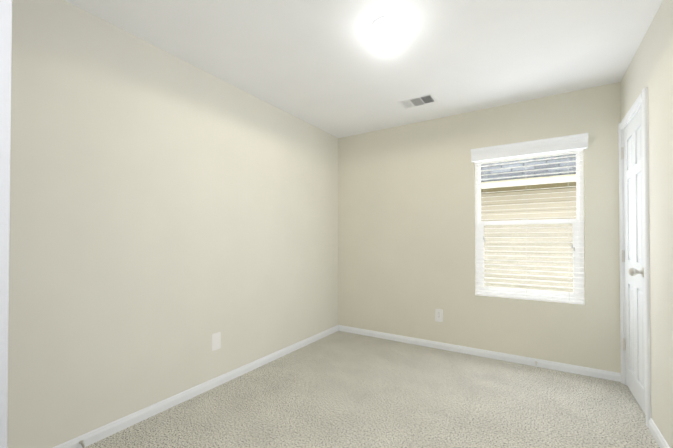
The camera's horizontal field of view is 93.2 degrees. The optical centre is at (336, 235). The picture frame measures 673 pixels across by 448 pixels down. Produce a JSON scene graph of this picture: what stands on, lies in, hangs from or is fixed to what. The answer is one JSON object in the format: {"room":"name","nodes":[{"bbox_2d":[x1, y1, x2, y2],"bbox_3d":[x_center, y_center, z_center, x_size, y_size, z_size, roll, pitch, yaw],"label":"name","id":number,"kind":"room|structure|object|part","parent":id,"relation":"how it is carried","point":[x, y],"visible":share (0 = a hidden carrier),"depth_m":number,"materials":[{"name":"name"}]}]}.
{"room":"empty bedroom","nodes":[
{"label":"empty bedroom","id":0,"kind":"room"},
{"bbox_2d":[0,0,11,447],"bbox_3d":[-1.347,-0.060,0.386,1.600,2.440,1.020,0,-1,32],"label":"door frame","id":1,"kind":"structure","parent":0,"point":[5,59],"depth_m":0.38,"materials":[{"name":"paint"}]},
{"bbox_2d":[7,0,337,447],"bbox_3d":[-1.188,-0.040,2.244,0.120,2.440,4.570,0,-1,32],"label":"wall","id":2,"kind":"structure","parent":0,"point":[170,215],"depth_m":2.03,"materials":[{"name":"paint"}]},
{"bbox_2d":[53,325,338,447],"bbox_3d":[-0.859,1.150,2.626,0.013,0.068,3.310,0,-1,32],"label":"baseboard","id":3,"kind":"structure","parent":2,"relation":"attached to","point":[103,432],"depth_m":2.23,"materials":[{"name":"white wood"}]},
{"bbox_2d":[212,332,220,350],"bbox_3d":[-0.949,0.833,2.507,0.008,0.132,0.080,0,-1,32],"label":"electrical outlet","id":4,"kind":"object","parent":2,"relation":"attached to","point":[216,341],"visible":1,"depth_m":2.50,"materials":[{"name":"white plastic"}]},
{"bbox_2d":[65,0,662,137],"bbox_3d":[0.012,-1.298,1.497,2.960,0.060,4.570,0,-1,32],"label":"ceiling","id":5,"kind":"structure","parent":0,"point":[326,66],"depth_m":2.14,"materials":[{"name":"paint"}]},
{"bbox_2d":[371,15,401,53],"bbox_3d":[0.300,-1.186,1.914,0.180,0.154,0.180,0,-1,32],"label":"ceiling light","id":6,"kind":"object","parent":5,"relation":"attached to","point":[386,34],"visible":1,"depth_m":1.85,"materials":[{"name":"white glass"}]},
{"bbox_2d":[397,93,436,109],"bbox_3d":[0.756,-1.249,2.974,0.320,0.007,0.200,0,-1,32],"label":"ceiling vent","id":7,"kind":"object","parent":5,"relation":"in","point":[418,101],"visible":1,"depth_m":2.96,"materials":[{"name":"white metal"}]},
{"bbox_2d":[86,331,659,447],"bbox_3d":[0.012,1.201,1.470,2.960,0.060,4.570,0,-1,32],"label":"floor","id":8,"kind":"structure","parent":0,"point":[339,389],"depth_m":2.18,"materials":[{"name":"carpet"}]},
{"bbox_2d":[338,82,620,374],"bbox_3d":[1.202,-0.028,3.363,2.720,2.440,0.120,0,-1,32],"label":"wall","id":9,"kind":"structure","parent":0,"point":[406,232],"depth_m":3.27,"materials":[{"name":"paint"}]},
{"bbox_2d":[435,309,442,321],"bbox_3d":[1.081,0.842,3.354,0.080,0.132,0.008,0,-1,32],"label":"electrical outlet","id":10,"kind":"object","parent":9,"relation":"attached to","point":[438,315],"visible":1,"depth_m":3.35,"materials":[{"name":"white plastic"}]},
{"bbox_2d":[339,325,620,381],"bbox_3d":[1.165,1.157,3.296,2.689,0.068,0.013,0,-1,32],"label":"baseboard","id":11,"kind":"structure","parent":9,"relation":"attached to","point":[593,372],"depth_m":3.06,"materials":[{"name":"white wood"}]},
{"bbox_2d":[471,133,587,162],"bbox_3d":[1.726,-0.792,2.915,0.912,0.114,0.090,0,-1,32],"label":"window valance","id":12,"kind":"object","parent":9,"relation":"attached to","point":[550,145],"visible":1,"depth_m":2.87,"materials":[{"name":"white wood"}]},
{"bbox_2d":[475,151,584,302],"bbox_3d":[1.795,-0.089,3.021,0.876,1.375,0.056,0,-1,32],"label":"window","id":13,"kind":"structure","parent":9,"relation":"in","point":[578,228],"depth_m":2.92,"materials":[{"name":"white plastic"}]},
{"bbox_2d":[484,224,572,291],"bbox_3d":[1.806,0.231,3.035,0.816,0.675,0.001,0,-1,32],"label":"screen","id":14,"kind":"object","parent":13,"relation":"attached to","point":[530,255],"depth_m":3.02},
{"bbox_2d":[475,150,584,304],"bbox_3d":[1.763,-0.091,2.970,0.864,1.369,0.066,0,-1,32],"label":"window blinds","id":15,"kind":"object","parent":13,"relation":"attached to","point":[526,284],"visible":0.98,"depth_m":2.94,"materials":[{"name":"white plastic"}]},
{"bbox_2d":[620,0,672,447],"bbox_3d":[1.211,-0.057,0.724,0.120,2.440,4.570,0,-1,32],"label":"wall","id":16,"kind":"structure","parent":0,"point":[650,66],"depth_m":1.77,"materials":[{"name":"paint"}]},
{"bbox_2d":[621,108,645,414],"bbox_3d":[2.109,0.164,2.282,0.112,2.005,0.628,0,-1,32],"label":"door","id":17,"kind":"structure","parent":16,"relation":"in","point":[634,260],"depth_m":2.26,"materials":[{"name":"white wood"}]},
{"bbox_3d":[2.281,0.103,2.531,0.015,1.620,0.024,0,-1,32],"label":"door hinge","id":18,"kind":"part","parent":17,"relation":"part of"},
{"bbox_3d":[1.961,0.238,2.081,0.077,0.066,0.066,0,-1,32],"label":"knob","id":19,"kind":"part","parent":17,"relation":"part of","materials":[{"name":"silver metal"}]},
{"bbox_2d":[618,87,650,427],"bbox_3d":[2.161,0.134,2.238,0.136,2.092,0.752,0,-1,32],"label":"door frame","id":20,"kind":"structure","parent":16,"relation":"attached to","point":[642,98],"depth_m":1.98,"materials":[{"name":"white wood"}]},
{"bbox_2d":[649,418,669,447],"bbox_3d":[0.951,1.126,0.426,0.013,0.068,3.570,0,-1,32],"label":"baseboard","id":21,"kind":"structure","parent":16,"relation":"attached to","point":[658,436],"depth_m":1.80,"materials":[{"name":"white wood"}]},
{"label":"ground","id":22,"kind":"structure","parent":0,"visible":0},
{"bbox_2d":[481,154,575,293],"bbox_3d":[4.410,-0.531,6.300,13.000,5.909,3.686,0,-1,32],"label":"neighbouring house","id":23,"kind":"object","parent":22,"relation":"on","point":[568,210],"depth_m":5.53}
]}

